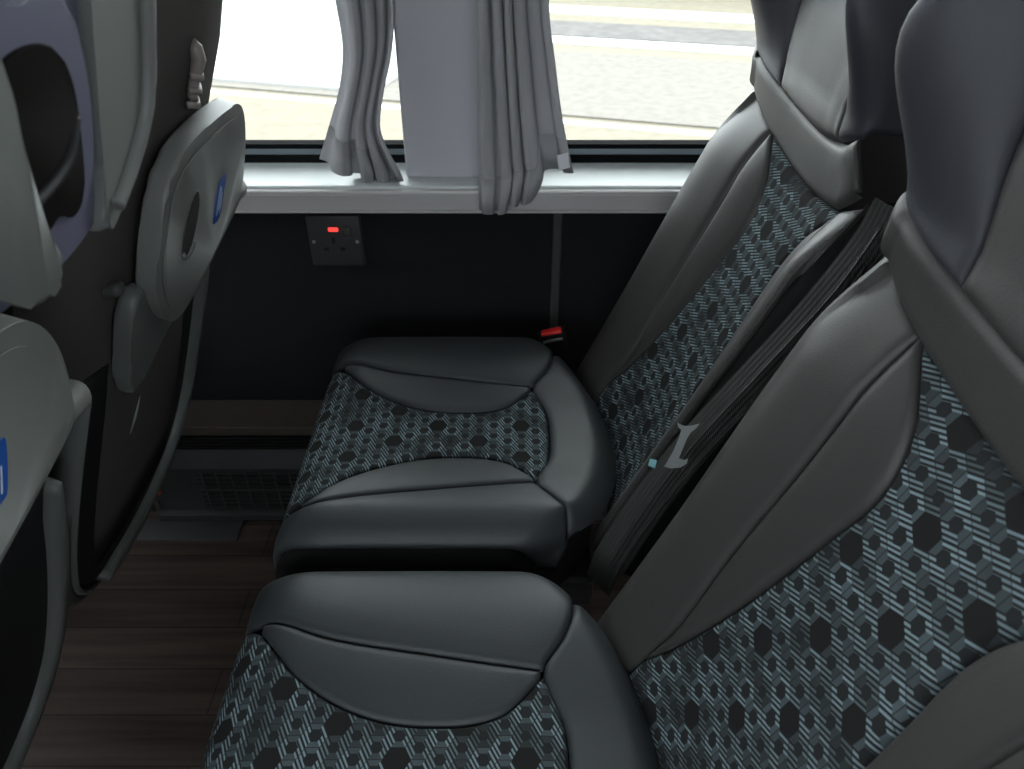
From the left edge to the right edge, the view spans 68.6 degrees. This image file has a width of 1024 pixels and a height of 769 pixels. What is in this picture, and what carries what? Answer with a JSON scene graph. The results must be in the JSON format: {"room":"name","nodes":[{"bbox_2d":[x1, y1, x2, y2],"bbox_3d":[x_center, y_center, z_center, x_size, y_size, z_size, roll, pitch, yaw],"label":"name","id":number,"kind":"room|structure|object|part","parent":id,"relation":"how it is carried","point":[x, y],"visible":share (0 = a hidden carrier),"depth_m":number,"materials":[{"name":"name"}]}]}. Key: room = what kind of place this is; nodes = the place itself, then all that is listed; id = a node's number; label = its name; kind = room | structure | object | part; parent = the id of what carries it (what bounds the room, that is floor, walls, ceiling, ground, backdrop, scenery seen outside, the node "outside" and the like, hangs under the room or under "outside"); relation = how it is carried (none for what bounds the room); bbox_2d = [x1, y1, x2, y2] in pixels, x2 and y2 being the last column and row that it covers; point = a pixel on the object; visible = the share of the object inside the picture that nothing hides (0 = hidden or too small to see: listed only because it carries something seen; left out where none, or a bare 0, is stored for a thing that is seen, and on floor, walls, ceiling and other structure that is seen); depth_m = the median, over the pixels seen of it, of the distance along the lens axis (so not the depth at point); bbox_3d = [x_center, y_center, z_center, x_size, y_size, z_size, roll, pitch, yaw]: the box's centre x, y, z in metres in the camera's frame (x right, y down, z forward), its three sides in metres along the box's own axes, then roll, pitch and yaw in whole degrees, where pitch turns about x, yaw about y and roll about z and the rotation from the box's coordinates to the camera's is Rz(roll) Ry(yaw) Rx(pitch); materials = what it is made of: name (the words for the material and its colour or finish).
{"room":"vehicle interior","nodes":[
{"label":"vehicle interior","id":0,"kind":"room"},
{"bbox_2d":[20,508,629,768],"bbox_3d":[-0.500,0.924,0.523,5.400,0.050,2.560,0,36,0],"label":"floor","id":1,"kind":"structure","parent":0,"point":[148,657],"depth_m":1.18,"materials":[{"name":"brown wood"}]},
{"bbox_2d":[0,0,156,768],"bbox_3d":[-0.599,0.191,0.500,0.914,1.163,0.484,0,36,0],"label":"seat","id":2,"kind":"object","parent":1,"relation":"on","point":[78,78],"visible":1,"depth_m":0.40,"materials":[{"name":"fabric"}]},
{"bbox_2d":[0,313,91,563],"bbox_3d":[-0.355,0.086,0.473,0.123,0.258,0.349,0,36,0],"label":"tray","id":3,"kind":"object","parent":2,"relation":"on","point":[40,405],"depth_m":0.51,"materials":[{"name":"grey plastic"}]},
{"bbox_3d":[-0.205,-0.116,0.311,0.040,0.141,0.111,-4,36,-6],"label":"recess frame","id":4,"kind":"part","parent":2,"relation":"part of","materials":[{"name":"grey plastic"}]},
{"bbox_3d":[-0.206,-0.094,0.329,0.006,0.031,0.073,3,36,5],"label":"grip handle","id":5,"kind":"part","parent":2,"relation":"part of","materials":[{"name":"black plastic"}]},
{"bbox_2d":[2,0,246,606],"bbox_3d":[-0.658,-0.053,0.876,0.791,1.116,0.453,0,36,0],"label":"seat","id":6,"kind":"object","parent":1,"relation":"on","point":[125,319],"visible":0.44,"depth_m":0.75,"materials":[{"name":"plastic"}]},
{"bbox_3d":[-0.509,0.067,0.703,0.271,0.499,0.030,0,36,0],"label":"panel","id":7,"kind":"part","parent":6,"relation":"part of","materials":[{"name":"black"}]},
{"bbox_2d":[112,97,246,392],"bbox_3d":[-0.357,-0.185,0.845,0.123,0.258,0.349,0,36,0],"label":"tray","id":8,"kind":"object","parent":6,"relation":"on","point":[189,186],"depth_m":0.74,"materials":[{"name":"grey plastic"}]},
{"bbox_2d":[135,448,606,540],"bbox_3d":[0.450,0.177,1.380,2.300,0.152,0.155,0,36,0],"label":"heater","id":9,"kind":"object","parent":1,"relation":"on","point":[205,494],"visible":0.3,"depth_m":1.36,"materials":[{"name":"black metal"}]},
{"bbox_2d":[154,501,160,507],"bbox_3d":[-0.662,0.221,1.382,0.028,0.012,0.006,0,36,0],"label":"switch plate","id":10,"kind":"object","parent":9,"relation":"attached to","point":[157,504],"depth_m":1.38,"materials":[{"name":"black plastic"}]},
{"bbox_3d":[-0.600,0.267,1.381,0.200,0.004,0.050,0,36,0],"label":"foot plate","id":11,"kind":"part","parent":9,"relation":"part of","materials":[{"name":"grey metal"}]},
{"bbox_2d":[194,472,606,509],"bbox_3d":[-0.133,0.194,1.361,0.865,0.092,0.004,0,36,0],"label":"grille","id":12,"kind":"object","parent":9,"relation":"attached to","point":[212,490],"depth_m":1.36,"materials":[{"name":"black metal"}]},
{"bbox_2d":[273,0,917,605],"bbox_3d":[0.129,-0.067,0.904,0.821,1.106,0.471,0,36,0],"label":"seat","id":13,"kind":"object","parent":1,"relation":"on","point":[423,453],"visible":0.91,"depth_m":0.85,"materials":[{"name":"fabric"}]},
{"bbox_3d":[-0.110,0.260,0.875,0.317,0.196,0.021,0,36,0],"label":"panel","id":14,"kind":"part","parent":13,"relation":"part of","materials":[{"name":"black leather"}]},
{"bbox_2d":[327,386,591,585],"bbox_3d":[-0.074,0.108,1.018,0.368,0.085,0.436,0,36,0],"label":"cushion","id":15,"kind":"object","parent":13,"relation":"on","point":[567,562],"depth_m":0.82,"materials":[{"name":"black leather"}]},
{"bbox_2d":[538,325,568,365],"bbox_3d":[0.080,-0.010,1.242,0.080,0.211,0.043,0,36,0],"label":"seat belt buckle","id":16,"kind":"object","parent":13,"relation":"attached to","point":[555,339],"visible":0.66,"depth_m":1.18,"materials":[{"name":"black plastic"}]},
{"bbox_3d":[0.054,0.082,0.999,0.161,0.108,0.417,0,36,0],"label":"panel","id":17,"kind":"part","parent":13,"relation":"part of","materials":[{"name":"leather"}]},
{"bbox_3d":[0.251,0.042,0.750,0.312,0.489,0.024,1,36,1],"label":"panel","id":18,"kind":"part","parent":13,"relation":"part of","materials":[{"name":"black leather"}]},
{"bbox_3d":[0.342,-0.172,0.827,0.378,0.782,0.437,0,36,0],"label":"backrest","id":19,"kind":"part","parent":13,"relation":"part of","materials":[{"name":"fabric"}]},
{"bbox_2d":[200,0,1023,768],"bbox_3d":[0.111,0.208,0.520,0.776,1.113,0.468,0,36,0],"label":"seat","id":20,"kind":"object","parent":1,"relation":"on","point":[841,586],"visible":1,"depth_m":0.52,"materials":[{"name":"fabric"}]},
{"bbox_2d":[306,656,569,768],"bbox_3d":[-0.074,0.371,0.655,0.368,0.085,0.436,0,36,0],"label":"cushion","id":21,"kind":"object","parent":20,"relation":"on","point":[542,673],"depth_m":0.70,"materials":[{"name":"grey fabric"}]},
{"bbox_3d":[0.054,0.345,0.636,0.161,0.108,0.417,0,36,0],"label":"panel","id":22,"kind":"part","parent":20,"relation":"part of","materials":[{"name":"leather"}]},
{"bbox_2d":[587,197,893,595],"bbox_3d":[0.192,0.050,0.692,0.215,0.445,0.057,0,36,0],"label":"belt","id":23,"kind":"object","parent":20,"relation":"hanging from","point":[696,441],"visible":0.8,"depth_m":0.68,"materials":[{"name":"grey fabric"}]},
{"bbox_2d":[191,213,666,399],"bbox_3d":[-0.500,-0.083,1.355,5.400,0.602,0.110,0,36,0],"label":"wall","id":24,"kind":"structure","parent":0,"point":[277,324],"depth_m":1.23,"materials":[{"name":"plastic"}]},
{"bbox_2d":[177,435,311,447],"bbox_3d":[-0.500,0.078,1.355,5.400,0.030,0.079,0,36,0],"label":"trim","id":25,"kind":"structure","parent":24,"relation":"attached to","point":[186,441],"depth_m":1.32,"materials":[{"name":"black plastic"}]},
{"bbox_2d":[181,400,322,434],"bbox_3d":[-0.500,0.059,1.341,5.400,0.019,0.080,0,36,0],"label":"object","id":26,"kind":"structure","parent":24,"relation":"attached to","point":[204,417],"depth_m":1.33,"materials":[{"name":"brown wood"}]},
{"bbox_2d":[245,140,404,162],"bbox_3d":[-0.872,-0.834,0.840,1.497,1.178,0.040,0,36,0],"label":"window frame","id":27,"kind":"structure","parent":24,"relation":"in","point":[256,151],"depth_m":1.17,"materials":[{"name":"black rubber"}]},
{"bbox_2d":[305,214,365,265],"bbox_3d":[-0.276,-0.225,1.176,0.084,0.086,0.013,0,36,0],"label":"power socket","id":28,"kind":"object","parent":24,"relation":"attached to","point":[334,239],"visible":1,"depth_m":1.17,"materials":[{"name":"grey plastic"}]},
{"bbox_2d":[328,227,337,231],"bbox_3d":[-0.277,-0.240,1.161,0.016,0.007,0.004,0,36,0],"label":"indicator light","id":29,"kind":"object","parent":28,"relation":"attached to","point":[330,229],"depth_m":1.16,"materials":[{"name":"red plastic"}]},
{"bbox_2d":[342,226,351,235],"bbox_3d":[-0.256,-0.237,1.162,0.013,0.016,0.005,0,36,0],"label":"switch","id":30,"kind":"object","parent":28,"relation":"attached to","point":[346,230],"depth_m":1.16,"materials":[{"name":"black plastic"}]},
{"bbox_2d":[235,189,680,212],"bbox_3d":[-0.500,-0.271,1.101,5.400,0.033,0.020,0,36,0],"label":"trim","id":31,"kind":"structure","parent":24,"relation":"attached to","point":[254,200],"depth_m":1.10,"materials":[{"name":"grey plastic"}]},
{"bbox_2d":[243,163,695,188],"bbox_3d":[-0.500,-0.316,1.144,5.400,0.018,0.118,0,36,0],"label":"trim","id":32,"kind":"structure","parent":24,"relation":"attached to","point":[256,175],"depth_m":1.12,"materials":[{"name":"grey plastic"}]},
{"bbox_2d":[550,213,562,327],"bbox_3d":[0.071,-0.086,1.283,0.014,0.452,0.005,0,36,0],"label":"trim","id":33,"kind":"structure","parent":24,"relation":"attached to","point":[557,217],"depth_m":1.21,"materials":[{"name":"black plastic"}]},
{"bbox_2d":[567,140,708,162],"bbox_3d":[0.776,-0.834,0.840,1.547,1.178,0.040,0,36,0],"label":"window frame","id":34,"kind":"structure","parent":24,"relation":"in","point":[580,151],"depth_m":1.17,"materials":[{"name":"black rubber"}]},
{"bbox_2d":[394,0,477,176],"bbox_3d":[-0.060,-0.818,0.819,0.196,1.180,0.114,0,36,0],"label":"wall pillar","id":35,"kind":"structure","parent":0,"point":[435,40],"depth_m":1.04,"materials":[{"name":"grey plastic"}]},
{"label":"outside","id":36,"kind":"structure","parent":0,"visible":0},
{"bbox_2d":[213,0,397,89],"bbox_3d":[-10.587,-7.742,14.684,21.349,0.035,9.302,10,37,13],"label":"apron","id":37,"kind":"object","parent":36,"point":[292,43],"depth_m":10.63,"materials":[{"name":"concrete"}]},
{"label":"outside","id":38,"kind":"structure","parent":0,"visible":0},
{"bbox_2d":[550,20,755,47],"bbox_3d":[-1.740,-5.976,12.283,80.001,0.030,1.084,10,37,13],"label":"kerb","id":39,"kind":"object","parent":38,"point":[722,37],"depth_m":11.33,"materials":[{"name":"grey concrete"}]},
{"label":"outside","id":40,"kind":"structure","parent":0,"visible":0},
{"bbox_2d":[211,50,753,128],"bbox_3d":[-2.551,-4.307,9.994,80.000,0.020,2.941,10,37,13],"label":"road","id":41,"kind":"structure","parent":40,"point":[700,93],"depth_m":8.87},
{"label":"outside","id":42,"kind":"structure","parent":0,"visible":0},
{"bbox_2d":[209,0,754,139],"bbox_3d":[0.000,-18.980,30.462,140.000,0.300,68.400,0,36,0],"label":"ground","id":43,"kind":"structure","parent":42,"point":[265,118],"depth_m":8.46,"materials":[{"name":"beige concrete"}]},
{"bbox_2d":[210,89,714,136],"bbox_3d":[-3.010,-3.359,8.702,80.000,0.006,0.132,10,37,13],"label":"road line","id":44,"kind":"object","parent":43,"relation":"on","point":[398,107],"visible":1,"depth_m":7.84,"materials":[{"name":"grey paint"}]},
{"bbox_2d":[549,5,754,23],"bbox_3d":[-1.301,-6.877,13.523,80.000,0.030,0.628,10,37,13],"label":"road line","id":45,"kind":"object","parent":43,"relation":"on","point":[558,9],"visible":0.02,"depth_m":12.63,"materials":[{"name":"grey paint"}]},
{"bbox_2d":[552,35,753,55],"bbox_3d":[-1.960,-5.523,11.659,80.000,0.030,0.387,10,37,13],"label":"road line","id":46,"kind":"object","parent":43,"relation":"on","point":[668,46],"visible":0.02,"depth_m":10.67,"materials":[{"name":"grey paint"}]},
{"bbox_3d":[-0.040,-1.240,0.440,0.020,0.010,0.050,0,36,0],"label":"trim","id":47,"kind":"structure","parent":0,"visible":0},
{"bbox_3d":[-0.050,-1.226,0.420,2.900,0.020,0.020,0,36,0],"label":"trim","id":48,"kind":"structure","parent":47,"relation":"attached to","visible":0},
{"bbox_2d":[319,0,403,182],"bbox_3d":[-0.216,-0.765,0.778,0.139,1.156,0.057,0,36,0],"label":"curtain","id":49,"kind":"object","parent":48,"relation":"hanging from","point":[354,142],"visible":1,"depth_m":1.04,"materials":[{"name":"fabric"}]},
{"bbox_2d":[476,0,572,214],"bbox_3d":[0.015,-0.722,0.736,0.140,1.176,0.053,0,36,0],"label":"curtain","id":50,"kind":"object","parent":48,"relation":"hanging from","point":[521,135],"visible":1,"depth_m":0.99,"materials":[{"name":"fabric"}]}
]}

